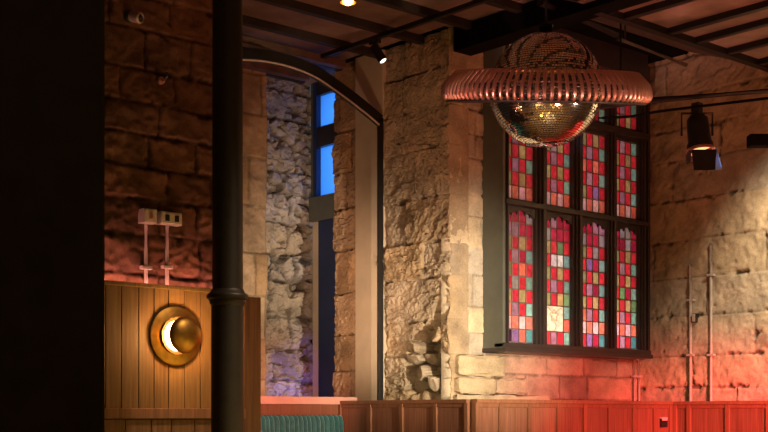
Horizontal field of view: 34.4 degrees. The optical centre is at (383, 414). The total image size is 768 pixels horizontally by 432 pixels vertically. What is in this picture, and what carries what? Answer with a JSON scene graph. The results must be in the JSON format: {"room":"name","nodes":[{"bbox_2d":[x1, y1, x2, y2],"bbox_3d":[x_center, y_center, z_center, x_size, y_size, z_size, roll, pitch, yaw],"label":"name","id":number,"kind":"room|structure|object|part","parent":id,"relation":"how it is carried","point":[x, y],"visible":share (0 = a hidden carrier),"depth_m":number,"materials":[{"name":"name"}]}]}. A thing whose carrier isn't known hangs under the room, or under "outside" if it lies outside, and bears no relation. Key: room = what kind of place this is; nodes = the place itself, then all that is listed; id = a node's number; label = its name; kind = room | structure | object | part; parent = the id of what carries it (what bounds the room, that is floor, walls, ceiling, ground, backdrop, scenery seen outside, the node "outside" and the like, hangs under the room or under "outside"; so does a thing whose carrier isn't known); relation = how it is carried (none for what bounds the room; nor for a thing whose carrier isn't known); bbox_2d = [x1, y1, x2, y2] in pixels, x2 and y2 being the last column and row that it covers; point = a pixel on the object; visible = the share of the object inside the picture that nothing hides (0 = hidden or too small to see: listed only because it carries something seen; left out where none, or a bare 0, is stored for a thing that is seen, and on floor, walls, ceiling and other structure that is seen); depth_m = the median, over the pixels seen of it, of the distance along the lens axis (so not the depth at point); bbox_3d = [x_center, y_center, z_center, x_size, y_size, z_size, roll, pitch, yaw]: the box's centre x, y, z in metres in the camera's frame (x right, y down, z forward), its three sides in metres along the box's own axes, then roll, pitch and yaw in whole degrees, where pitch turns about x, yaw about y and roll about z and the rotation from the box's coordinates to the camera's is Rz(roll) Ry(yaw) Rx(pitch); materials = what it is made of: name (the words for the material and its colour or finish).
{"room":"entertainment venue","nodes":[
{"label":"entertainment venue","id":0,"kind":"room"},
{"bbox_2d":[0,0,104,431],"bbox_3d":[-1.403,-1.040,2.793,1.369,4.580,0.650,0,0,-41],"label":"wall","id":1,"kind":"structure","parent":0,"point":[52,52],"depth_m":2.91,"materials":[{"name":"brown paint"}]},
{"bbox_2d":[105,0,211,287],"bbox_3d":[-1.871,-1.540,7.115,2.160,3.180,0.429,0,0,-41],"label":"wall","id":2,"kind":"structure","parent":0,"point":[158,138],"depth_m":7.35,"materials":[{"name":"stone"}]},
{"bbox_2d":[124,11,143,23],"bbox_3d":[-1.444,-2.302,7.176,0.118,0.086,0.069,0,0,34],"label":"security camera","id":3,"kind":"object","parent":2,"relation":"attached to","point":[129,16],"visible":1,"depth_m":7.15,"materials":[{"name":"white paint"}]},
{"bbox_2d":[139,224,151,282],"bbox_3d":[-1.392,-0.805,7.251,0.068,0.623,0.034,0,0,-41],"label":"conduit","id":4,"kind":"object","parent":2,"relation":"attached to","point":[145,267],"visible":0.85,"depth_m":7.24,"materials":[{"name":"grey metal"}]},
{"bbox_2d":[138,208,156,224],"bbox_3d":[-1.384,-1.162,7.262,0.088,0.085,0.086,0,0,-41],"label":"switch box","id":5,"kind":"object","parent":2,"relation":"attached to","point":[148,216],"visible":1,"depth_m":7.23,"materials":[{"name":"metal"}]},
{"bbox_3d":[-1.361,-1.162,7.236,0.076,0.073,0.006,0,0,-41],"label":"plate","id":6,"kind":"part","parent":5,"relation":"part of","materials":[{"name":"white plastic"}]},
{"bbox_2d":[157,72,167,84],"bbox_3d":[-1.299,-1.985,7.313,0.044,0.058,0.090,0,0,-41],"label":"wall hook","id":7,"kind":"object","parent":2,"relation":"attached to","point":[160,80],"visible":1,"depth_m":7.32,"materials":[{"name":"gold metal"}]},
{"bbox_2d":[161,225,172,284],"bbox_3d":[-1.285,-0.816,7.344,0.068,0.643,0.034,0,0,-41],"label":"conduit","id":8,"kind":"object","parent":2,"relation":"attached to","point":[166,266],"visible":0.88,"depth_m":7.34,"materials":[{"name":"grey metal"}]},
{"bbox_2d":[156,211,181,226],"bbox_3d":[-1.277,-1.163,7.356,0.145,0.075,0.086,0,0,-41],"label":"switch box","id":9,"kind":"object","parent":2,"relation":"attached to","point":[163,217],"visible":0.98,"depth_m":7.32,"materials":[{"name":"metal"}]},
{"bbox_3d":[-1.255,-1.163,7.330,0.133,0.063,0.006,0,0,-41],"label":"plate","id":10,"kind":"part","parent":9,"relation":"part of","materials":[{"name":"white plastic"}]},
{"bbox_2d":[364,0,471,29],"bbox_3d":[-1.443,-2.999,7.708,5.585,0.059,0.060,0,0,-41],"label":"trim","id":11,"kind":"structure","parent":2,"relation":"attached to","point":[401,5],"depth_m":9.18,"materials":[{"name":"brown wood"}]},
{"bbox_2d":[484,0,521,13],"bbox_3d":[-1.101,-2.999,7.317,5.585,0.059,0.060,0,0,-41],"label":"trim","id":12,"kind":"structure","parent":2,"relation":"attached to","point":[508,5],"depth_m":9.04,"materials":[{"name":"brown wood"}]},
{"bbox_2d":[243,68,267,395],"bbox_3d":[-1.376,-1.390,10.437,0.750,3.480,0.323,0,0,-41],"label":"stone wall","id":13,"kind":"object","parent":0,"point":[255,123],"visible":0.24,"depth_m":10.50,"materials":[{"name":"stone"}]},
{"bbox_2d":[243,62,308,80],"bbox_3d":[-1.840,-2.939,9.767,3.100,0.059,0.080,0,0,-41],"label":"trim","id":14,"kind":"structure","parent":13,"relation":"attached to","point":[261,67],"depth_m":10.54,"materials":[{"name":"brown wood"}]},
{"bbox_2d":[265,76,312,396],"bbox_3d":[-0.988,-1.390,11.192,0.860,3.480,0.259,0,0,-41],"label":"wall","id":15,"kind":"structure","parent":0,"point":[289,231],"depth_m":11.23,"materials":[{"name":"stone"}]},
{"bbox_2d":[266,73,304,83],"bbox_3d":[-2.819,-2.999,9.268,5.570,0.059,0.060,0,0,-41],"label":"trim","id":16,"kind":"structure","parent":15,"relation":"attached to","point":[267,74],"depth_m":10.95,"materials":[{"name":"brown wood"}]},
{"bbox_2d":[309,82,336,396],"bbox_3d":[-0.390,-0.890,11.074,0.115,4.280,0.775,0,0,-41],"label":"window","id":17,"kind":"structure","parent":15,"relation":"in","point":[321,202],"depth_m":11.23,"materials":[{"name":"blue glass"}]},
{"bbox_3d":[-0.628,-2.396,11.358,0.080,1.267,0.032,0,0,-41],"label":"architrave","id":18,"kind":"part","parent":17,"relation":"part of","materials":[{"name":"grey paint"}]},
{"bbox_3d":[-0.390,-1.873,11.074,0.115,0.220,0.775,0,0,-41],"label":"sill","id":19,"kind":"part","parent":17,"relation":"part of","materials":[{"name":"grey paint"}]},
{"bbox_3d":[-0.348,-0.256,11.042,0.075,3.013,0.673,0,0,-41],"label":"panel","id":20,"kind":"part","parent":17,"relation":"part of","materials":[{"name":"glass"}]},
{"bbox_3d":[-0.347,-2.210,11.056,0.006,0.455,0.693,0,0,-41],"label":"pane","id":21,"kind":"part","parent":17,"relation":"part of","materials":[{"name":"blue glass"}]},
{"bbox_3d":[-0.347,-2.763,11.056,0.006,0.290,0.693,0,0,-41],"label":"pane","id":22,"kind":"part","parent":17,"relation":"part of","materials":[{"name":"blue glass"}]},
{"bbox_2d":[331,61,354,396],"bbox_3d":[-0.299,-1.390,10.695,0.158,3.480,0.304,0,0,-41],"label":"stone wall","id":23,"kind":"structure","parent":0,"point":[343,150],"depth_m":10.68,"materials":[{"name":"stone"}]},
{"bbox_2d":[298,26,446,86],"bbox_3d":[-0.011,-3.070,10.729,0.680,0.080,2.242,0,0,-41],"label":"trim","id":24,"kind":"object","parent":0,"point":[310,81],"visible":0.07,"depth_m":10.51,"materials":[{"name":"brown wood"}]},
{"bbox_2d":[243,0,532,68],"bbox_3d":[-0.591,-3.070,6.594,5.800,0.080,7.700,0,0,-41],"label":"ceiling","id":25,"kind":"structure","parent":0,"point":[366,10],"depth_m":9.48,"materials":[{"name":"black wood"}]},
{"bbox_2d":[243,35,345,68],"bbox_3d":[-1.511,-2.939,9.391,3.100,0.059,0.080,0,0,-41],"label":"trim","id":26,"kind":"structure","parent":25,"relation":"attached to","point":[250,42],"depth_m":10.04,"materials":[{"name":"brown wood"}]},
{"bbox_2d":[312,63,341,71],"bbox_3d":[-2.477,-2.999,8.877,5.570,0.059,0.060,0,0,-41],"label":"trim","id":27,"kind":"structure","parent":25,"relation":"attached to","point":[318,65],"depth_m":10.63,"materials":[{"name":"brown wood"}]},
{"bbox_2d":[340,0,355,5],"bbox_3d":[-0.221,-2.769,7.601,0.104,0.518,0.104,0,0,-41],"label":"pendant lamp","id":28,"kind":"object","parent":25,"relation":"hanging from","point":[343,2],"visible":1,"depth_m":7.59,"materials":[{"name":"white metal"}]},
{"bbox_3d":[-0.221,-2.544,7.601,0.068,0.068,0.068,0,0,-41],"label":"bulb","id":29,"kind":"part","parent":28,"relation":"part of","materials":[{"name":"white glass"}]},
{"bbox_2d":[441,0,652,147],"bbox_3d":[1.045,-2.380,8.007,1.354,1.296,1.319,0,0,-6],"label":"ball","id":30,"kind":"object","parent":25,"relation":"hanging from","point":[547,87],"visible":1,"depth_m":7.70,"materials":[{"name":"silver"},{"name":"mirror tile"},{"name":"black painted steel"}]},
{"bbox_3d":[1.045,-2.765,8.001,0.015,0.527,0.016,0,0,-41],"label":"hanging rod","id":31,"kind":"part","parent":30,"relation":"part of","materials":[{"name":"black paint"}]},
{"bbox_3d":[-0.416,-2.999,6.535,5.585,0.059,0.060,0,0,-41],"label":"trim","id":32,"kind":"structure","parent":25,"relation":"attached to","visible":0},
{"bbox_2d":[310,0,492,62],"bbox_3d":[0.627,-2.953,8.923,0.040,0.032,4.200,0,0,-41],"label":"track","id":33,"kind":"object","parent":32,"relation":"attached to","point":[474,3],"visible":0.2,"depth_m":9.41,"materials":[{"name":"black metal"}]},
{"bbox_2d":[369,38,386,63],"bbox_3d":[-0.048,-2.841,9.709,0.156,0.193,0.075,0,0,26],"label":"light","id":34,"kind":"object","parent":33,"relation":"attached to","point":[375,49],"visible":1,"depth_m":9.68,"materials":[{"name":"black paint"}]},
{"bbox_2d":[376,27,467,399],"bbox_3d":[0.289,-1.390,10.068,0.260,3.480,0.860,0,0,-41],"label":"wall","id":35,"kind":"structure","parent":0,"point":[421,138],"depth_m":9.95,"materials":[{"name":"stone"}]},
{"bbox_2d":[243,15,374,57],"bbox_3d":[-2.134,-2.999,8.486,5.570,0.059,0.060,0,0,-41],"label":"beam","id":36,"kind":"structure","parent":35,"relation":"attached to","point":[248,21],"depth_m":9.76,"materials":[{"name":"brown wood"}]},
{"bbox_2d":[254,0,423,44],"bbox_3d":[-1.792,-2.999,8.095,5.570,0.059,0.060,0,0,-41],"label":"beam","id":37,"kind":"structure","parent":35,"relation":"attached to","point":[293,5],"depth_m":9.36,"materials":[{"name":"brown wood"}]},
{"bbox_2d":[355,49,387,400],"bbox_3d":[-0.045,-0.915,10.479,0.220,4.330,0.356,0,0,-41],"label":"column","id":38,"kind":"structure","parent":35,"relation":"attached to","point":[370,76],"depth_m":10.42,"materials":[{"name":"beige paint"}]},
{"bbox_2d":[454,0,651,55],"bbox_3d":[1.909,-2.985,8.270,0.190,0.290,3.928,0,0,-41],"label":"ceiling beam","id":39,"kind":"structure","parent":35,"relation":"attached to","point":[502,28],"depth_m":9.15,"materials":[{"name":"black wood"}]},
{"bbox_2d":[441,28,640,400],"bbox_3d":[1.394,-1.415,10.564,2.456,3.530,0.158,0,0,-41],"label":"wall","id":40,"kind":"structure","parent":0,"point":[475,118],"depth_m":9.94,"materials":[{"name":"stone"}]},
{"bbox_2d":[454,376,495,394],"bbox_3d":[0.709,-0.233,9.860,0.432,0.146,0.146,0,0,-41],"label":"stone block","id":41,"kind":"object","parent":40,"relation":"attached to","point":[462,385],"depth_m":9.79,"materials":[{"name":"stone"}]},
{"bbox_2d":[455,354,504,376],"bbox_3d":[0.753,-0.392,9.909,0.542,0.177,0.132,0,0,-41],"label":"stone block","id":42,"kind":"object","parent":40,"relation":"attached to","point":[465,365],"depth_m":9.84,"materials":[{"name":"stone"}]},
{"bbox_2d":[452,394,549,399],"bbox_3d":[0.949,-0.100,10.073,1.112,0.132,0.141,0,0,-41],"label":"trim","id":43,"kind":"structure","parent":40,"relation":"attached to","point":[455,396],"depth_m":9.99,"materials":[{"name":"wood"}]},
{"bbox_2d":[494,377,527,394],"bbox_3d":[1.013,-0.235,10.129,0.382,0.142,0.142,0,0,-41],"label":"stone block","id":44,"kind":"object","parent":40,"relation":"attached to","point":[504,386],"depth_m":10.07,"materials":[{"name":"stone"}]},
{"bbox_2d":[631,360,637,400],"bbox_3d":[2.270,-0.224,11.237,0.068,0.548,0.030,0,0,-41],"label":"conduit","id":45,"kind":"object","parent":40,"relation":"attached to","point":[634,376],"visible":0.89,"depth_m":11.23,"materials":[{"name":"metal"}]},
{"bbox_2d":[638,360,642,400],"bbox_3d":[2.320,-0.224,11.280,0.068,0.548,0.030,0,0,-41],"label":"conduit","id":46,"kind":"object","parent":40,"relation":"attached to","point":[639,375],"visible":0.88,"depth_m":11.28,"materials":[{"name":"grey metal"}]},
{"bbox_2d":[563,20,687,63],"bbox_3d":[1.556,-3.263,10.487,2.440,0.135,0.788,0,0,-41],"label":"ceiling","id":47,"kind":"structure","parent":0,"point":[670,51],"depth_m":10.63,"materials":[{"name":"brown wood"}]},
{"bbox_2d":[566,0,767,58],"bbox_3d":[3.438,-3.107,8.308,2.680,0.445,4.970,0,0,-41],"label":"ceiling","id":48,"kind":"structure","parent":0,"point":[698,9],"depth_m":9.11,"materials":[{"name":"brown wood"}]},
{"bbox_2d":[537,0,618,37],"bbox_3d":[1.442,-2.925,9.151,0.060,0.072,0.970,0,0,44],"label":"pipe","id":49,"kind":"object","parent":48,"relation":"attached to","point":[614,33],"visible":0.65,"depth_m":9.27,"materials":[{"name":"metal"}]},
{"bbox_2d":[616,25,687,66],"bbox_3d":[2.150,-2.951,9.901,0.032,0.147,0.986,0,0,45],"label":"pipe","id":50,"kind":"object","parent":48,"relation":"attached to","point":[624,40],"visible":0.98,"depth_m":9.85,"materials":[{"name":"metal"}]},
{"bbox_2d":[624,0,695,19],"bbox_3d":[2.583,-2.862,7.945,0.055,0.044,2.550,0,0,-41],"label":"trim","id":51,"kind":"structure","parent":48,"relation":"attached to","point":[666,4],"depth_m":8.71,"materials":[{"name":"black paint"}]},
{"bbox_2d":[600,23,767,108],"bbox_3d":[2.482,-2.557,8.734,1.918,0.652,0.068,0,0,19],"label":"pipe","id":52,"kind":"object","parent":48,"relation":"hanging from","point":[662,99],"visible":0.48,"depth_m":8.84,"materials":[{"name":"black metal"}]},
{"bbox_2d":[598,97,767,118],"bbox_3d":[2.204,-2.167,8.742,1.385,0.072,0.071,0,0,20],"label":"power cable","id":53,"kind":"object","parent":52,"relation":"hanging from","point":[762,98],"visible":1,"depth_m":8.79,"materials":[{"name":"black rubber"}]},
{"bbox_2d":[680,102,721,170],"bbox_3d":[2.268,-1.975,8.822,0.298,0.509,0.224,0,0,-2],"label":"spotlight","id":54,"kind":"object","parent":52,"relation":"hanging from","point":[701,150],"visible":1,"depth_m":8.77,"materials":[{"name":"black paint"}]},
{"bbox_3d":[2.167,-1.830,8.818,0.007,0.080,0.140,0,0,0],"label":"barn door","id":55,"kind":"part","parent":54,"relation":"part of","materials":[{"name":"black paint"}]},
{"bbox_3d":[2.253,-1.795,8.723,0.176,0.149,0.023,0,0,0],"label":"barn door","id":56,"kind":"part","parent":54,"relation":"part of","materials":[{"name":"black paint"}]},
{"bbox_3d":[2.364,-1.830,8.883,0.067,0.149,0.110,0,0,-30],"label":"barn door","id":57,"kind":"part","parent":54,"relation":"part of","materials":[{"name":"metal"}]},
{"bbox_2d":[747,134,767,147],"bbox_3d":[2.667,-2.056,8.701,0.220,0.352,0.100,0,0,0],"label":"light","id":58,"kind":"object","parent":52,"relation":"hanging from","point":[753,140],"visible":1,"depth_m":8.65,"materials":[{"name":"black paint"}]},
{"bbox_2d":[669,0,767,34],"bbox_3d":[2.982,-2.862,8.294,0.055,0.044,2.550,0,0,-41],"label":"trim","id":59,"kind":"structure","parent":48,"relation":"attached to","point":[760,6],"depth_m":8.91,"materials":[{"name":"black paint"}]},
{"bbox_2d":[696,17,767,43],"bbox_3d":[3.238,-2.862,8.518,0.055,0.044,2.550,0,0,-41],"label":"trim","id":60,"kind":"structure","parent":48,"relation":"attached to","point":[761,23],"depth_m":9.23,"materials":[{"name":"black paint"}]},
{"bbox_2d":[728,38,767,54],"bbox_3d":[3.561,-2.862,8.801,0.055,0.044,2.550,0,0,-41],"label":"trim","id":61,"kind":"structure","parent":48,"relation":"attached to","point":[763,42],"depth_m":9.61,"materials":[{"name":"black paint"}]},
{"bbox_2d":[759,57,767,64],"bbox_3d":[3.900,-2.862,9.098,0.055,0.044,2.550,0,0,-41],"label":"trim","id":62,"kind":"structure","parent":48,"relation":"attached to","point":[762,61],"depth_m":10.02,"materials":[{"name":"black paint"}]},
{"bbox_2d":[640,52,767,400],"bbox_3d":[3.620,-1.480,9.955,0.147,3.660,3.808,0,0,-41],"label":"wall","id":63,"kind":"structure","parent":0,"point":[690,209],"depth_m":10.79,"materials":[{"name":"stone"}]},
{"bbox_2d":[594,11,767,71],"bbox_3d":[2.372,-2.860,9.511,2.300,0.049,0.065,0,0,-41],"label":"trim","id":64,"kind":"structure","parent":63,"relation":"attached to","point":[617,16],"depth_m":9.39,"materials":[{"name":"black paint"}]},
{"bbox_2d":[686,261,694,400],"bbox_3d":[2.701,-0.651,10.912,0.050,1.401,0.068,0,0,-41],"label":"conduit","id":65,"kind":"object","parent":63,"relation":"attached to","point":[690,299],"visible":0.94,"depth_m":10.90,"materials":[{"name":"grey metal"}]},
{"bbox_2d":[692,313,698,322],"bbox_3d":[2.731,-0.851,10.866,0.065,0.080,0.032,0,0,-41],"label":"junction box","id":66,"kind":"object","parent":63,"relation":"attached to","point":[695,316],"visible":1,"depth_m":10.85,"materials":[{"name":"grey metal"}]},
{"bbox_2d":[707,241,714,400],"bbox_3d":[2.840,-0.728,10.754,0.050,1.556,0.068,0,0,-41],"label":"conduit","id":67,"kind":"object","parent":63,"relation":"attached to","point":[711,274],"visible":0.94,"depth_m":10.74,"materials":[{"name":"metal"}]},
{"bbox_3d":[1.315,-1.835,10.793,1.960,2.730,0.349,0,0,-41],"label":"wall niche","id":68,"kind":"object","parent":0,"visible":0},
{"bbox_2d":[481,28,652,359],"bbox_3d":[1.552,-1.850,10.522,1.910,2.700,0.370,0,0,-41],"label":"window","id":69,"kind":"structure","parent":68,"relation":"attached to","point":[566,227],"depth_m":10.40,"materials":[{"name":"multicoloured glass"}]},
{"bbox_3d":[1.087,-2.070,10.008,0.332,0.670,0.002,0,0,-41],"label":"stained glass","id":70,"kind":"part","parent":69,"relation":"part of","materials":[{"name":"multicoloured glass"}]},
{"bbox_3d":[1.087,-1.120,10.008,0.332,1.070,0.002,0,0,-41],"label":"stained glass","id":71,"kind":"part","parent":69,"relation":"part of","materials":[{"name":"multicoloured glass"}]},
{"bbox_3d":[1.438,-2.070,10.316,0.321,0.670,0.002,0,0,-41],"label":"stained glass","id":72,"kind":"part","parent":69,"relation":"part of","materials":[{"name":"multicoloured glass"}]},
{"bbox_3d":[1.438,-1.120,10.316,0.321,1.070,0.002,0,0,-41],"label":"stained glass","id":73,"kind":"part","parent":69,"relation":"part of","materials":[{"name":"multicoloured glass"}]},
{"bbox_3d":[1.552,-0.536,10.522,1.910,0.073,0.370,0,0,-41],"label":"sill","id":74,"kind":"part","parent":69,"relation":"part of","materials":[{"name":"brown paint"}]},
{"bbox_3d":[1.784,-2.070,10.619,0.327,0.670,0.002,0,0,-41],"label":"stained glass","id":75,"kind":"part","parent":69,"relation":"part of","materials":[{"name":"multicoloured glass"}]},
{"bbox_3d":[1.784,-1.120,10.619,0.327,1.070,0.002,0,0,-41],"label":"stained glass","id":76,"kind":"part","parent":69,"relation":"part of","materials":[{"name":"multicoloured glass"}]},
{"bbox_3d":[1.784,-2.750,10.619,0.327,0.460,0.002,0,0,-41],"label":"stained glass","id":77,"kind":"part","parent":69,"relation":"part of","materials":[{"name":"multicoloured glass"}]},
{"bbox_3d":[2.120,-2.750,10.912,0.317,0.460,0.002,0,0,-41],"label":"stained glass","id":78,"kind":"part","parent":69,"relation":"part of","materials":[{"name":"multicoloured glass"}]},
{"bbox_3d":[2.120,-2.070,10.912,0.317,0.670,0.002,0,0,-41],"label":"stained glass","id":79,"kind":"part","parent":69,"relation":"part of","materials":[{"name":"multicoloured glass"}]},
{"bbox_3d":[2.120,-1.120,10.912,0.317,1.070,0.002,0,0,-41],"label":"stained glass","id":80,"kind":"part","parent":69,"relation":"part of","materials":[{"name":"multicoloured glass"}]},
{"bbox_3d":[0.163,1.300,5.127,13.000,0.100,13.500,0,0,-41],"label":"floor","id":81,"kind":"structure","parent":0,"visible":0},
{"bbox_2d":[105,280,260,431],"bbox_3d":[-1.589,0.247,6.949,2.167,2.006,0.120,0,0,-42],"label":"wall","id":82,"kind":"structure","parent":81,"relation":"on","point":[144,393],"depth_m":7.17,"materials":[{"name":"brown wood"}]},
{"bbox_2d":[149,306,201,364],"bbox_3d":[-1.171,-0.462,7.192,0.345,0.345,0.156,0,0,-41],"label":"wall lamp","id":83,"kind":"object","parent":82,"relation":"attached to","point":[175,335],"visible":1,"depth_m":7.17,"materials":[{"name":"gold metal"}]},
{"bbox_2d":[165,321,176,350],"bbox_3d":[-1.202,-0.462,7.227,0.176,0.176,0.014,0,0,-41],"label":"diffuser","id":84,"kind":"object","parent":83,"relation":"attached to","point":[168,346],"depth_m":7.18,"materials":[{"name":"white glass"}]},
{"bbox_3d":[-1.627,-0.009,6.896,2.038,0.060,0.060,0,0,-41],"label":"rail","id":85,"kind":"part","parent":82,"relation":"part of","materials":[{"name":"brown wood"}]},
{"bbox_2d":[206,0,248,431],"bbox_3d":[-0.833,-0.888,6.601,0.320,4.277,0.320,0,0,-41],"label":"column","id":86,"kind":"structure","parent":81,"relation":"on","point":[227,298],"depth_m":6.53,"materials":[{"name":"black metal"}]},
{"bbox_2d":[261,415,343,431],"bbox_3d":[-0.839,0.626,9.633,1.630,1.248,0.560,0,0,-41],"label":"bench","id":87,"kind":"object","parent":81,"relation":"on","point":[269,423],"visible":0.51,"depth_m":10.00,"materials":[{"name":"teal fabric"}]},
{"bbox_2d":[261,404,337,414],"bbox_3d":[-1.090,-0.043,9.919,1.630,0.087,0.280,0,0,-41],"label":"fascia","id":88,"kind":"object","parent":87,"relation":"on","point":[266,409],"visible":0.44,"depth_m":10.08,"materials":[{"name":"brown wood"}]},
{"bbox_2d":[261,396,358,404],"bbox_3d":[-1.004,-0.119,9.981,1.840,0.062,0.300,0,0,-41],"label":"wall ledge","id":89,"kind":"object","parent":88,"relation":"on","point":[264,399],"visible":0.37,"depth_m":10.09,"materials":[{"name":"brown wood"}]},
{"bbox_2d":[243,47,382,399],"bbox_3d":[-1.255,-0.766,9.118,3.312,4.032,0.042,0,0,-41],"label":"arched frame","id":90,"kind":"object","parent":81,"relation":"on","point":[257,55],"visible":0.46,"depth_m":10.09,"materials":[{"name":"black paint"}]},
{"bbox_3d":[-0.028,-0.597,10.193,0.050,3.694,0.018,0,0,-41],"label":"post","id":91,"kind":"part","parent":90,"relation":"part of","materials":[{"name":"black paint"}]},
{"bbox_2d":[337,399,470,431],"bbox_3d":[0.129,0.566,9.816,0.060,1.368,1.536,0,0,-41],"label":"panelling","id":92,"kind":"object","parent":81,"relation":"on","point":[442,415],"visible":1,"depth_m":9.75,"materials":[{"name":"brown wood"}]},
{"bbox_3d":[-0.226,0.471,10.244,0.030,1.058,0.386,0,0,-41],"label":"panel","id":93,"kind":"part","parent":92,"relation":"part of","materials":[{"name":"brown wood"}]},
{"bbox_3d":[0.028,0.471,9.955,0.030,1.058,0.383,0,0,-41],"label":"panel","id":94,"kind":"part","parent":92,"relation":"part of","materials":[{"name":"brown wood"}]},
{"bbox_3d":[0.136,-0.074,9.822,0.042,0.032,1.496,0,0,-41],"label":"rail","id":95,"kind":"part","parent":92,"relation":"part of","materials":[{"name":"brown wood"}]},
{"bbox_3d":[0.282,0.471,9.664,0.030,1.058,0.389,0,0,-41],"label":"panel","id":96,"kind":"part","parent":92,"relation":"part of","materials":[{"name":"brown wood"}]},
{"bbox_3d":[0.521,0.471,9.391,0.030,1.058,0.338,0,0,-41],"label":"panel","id":97,"kind":"part","parent":92,"relation":"part of","materials":[{"name":"brown wood"}]},
{"bbox_2d":[471,399,672,431],"bbox_3d":[1.585,0.566,10.004,2.437,1.368,0.060,0,0,-41],"label":"panelling","id":98,"kind":"object","parent":81,"relation":"on","point":[487,415],"visible":1,"depth_m":9.90,"materials":[{"name":"brown wood"}]},
{"bbox_3d":[0.769,0.471,9.309,0.253,1.058,0.030,0,0,-41],"label":"panel","id":99,"kind":"part","parent":98,"relation":"part of","materials":[{"name":"brown wood"}]},
{"bbox_3d":[0.986,0.471,9.500,0.325,1.058,0.030,0,0,-41],"label":"panel","id":100,"kind":"part","parent":98,"relation":"part of","materials":[{"name":"brown wood"}]},
{"bbox_3d":[1.236,0.471,9.719,0.340,1.058,0.030,0,0,-41],"label":"panel","id":101,"kind":"part","parent":98,"relation":"part of","materials":[{"name":"brown wood"}]},
{"bbox_3d":[1.486,0.471,9.938,0.325,1.058,0.030,0,0,-41],"label":"panel","id":102,"kind":"part","parent":98,"relation":"part of","materials":[{"name":"brown wood"}]},
{"bbox_3d":[1.579,-0.074,10.011,2.397,0.032,0.042,0,0,-41],"label":"rail","id":103,"kind":"part","parent":98,"relation":"part of","materials":[{"name":"brown wood"}]},
{"bbox_3d":[1.727,0.471,10.148,0.314,1.058,0.030,0,0,-41],"label":"panel","id":104,"kind":"part","parent":98,"relation":"part of","materials":[{"name":"brown wood"}]},
{"bbox_3d":[1.967,0.471,10.359,0.325,1.058,0.030,0,0,-41],"label":"panel","id":105,"kind":"part","parent":98,"relation":"part of","materials":[{"name":"brown wood"}]},
{"bbox_3d":[2.199,0.471,10.562,0.291,1.058,0.030,0,0,-41],"label":"panel","id":106,"kind":"part","parent":98,"relation":"part of","materials":[{"name":"brown wood"}]},
{"bbox_3d":[2.393,0.471,10.731,0.224,1.058,0.030,0,0,-41],"label":"panel","id":107,"kind":"part","parent":98,"relation":"part of","materials":[{"name":"brown wood"}]},
{"bbox_2d":[660,417,667,426],"bbox_3d":[2.417,0.062,10.716,0.084,0.087,0.030,0,0,-41],"label":"wall socket","id":108,"kind":"object","parent":98,"relation":"attached to","point":[663,420],"visible":1,"depth_m":10.70,"materials":[{"name":"black paint"}]},
{"bbox_2d":[673,400,767,431],"bbox_3d":[3.495,0.566,9.695,0.060,1.368,2.952,0,0,-41],"label":"panelling","id":109,"kind":"object","parent":81,"relation":"on","point":[688,416],"visible":1,"depth_m":10.44,"materials":[{"name":"brown wood"}]},
{"bbox_3d":[2.595,0.471,10.746,0.030,1.058,0.145,0,0,-41],"label":"panel","id":110,"kind":"part","parent":109,"relation":"part of","materials":[{"name":"brown wood"}]},
{"bbox_3d":[2.769,0.471,10.548,0.030,1.058,0.382,0,0,-41],"label":"panel","id":111,"kind":"part","parent":109,"relation":"part of","materials":[{"name":"brown wood"}]},
{"bbox_3d":[3.502,-0.074,9.701,0.042,0.032,2.912,0,0,-41],"label":"rail","id":112,"kind":"part","parent":109,"relation":"part of","materials":[{"name":"brown wood"}]},
{"bbox_3d":[3.022,0.471,10.259,0.030,1.058,0.385,0,0,-41],"label":"panel","id":113,"kind":"part","parent":109,"relation":"part of","materials":[{"name":"brown wood"}]}
]}

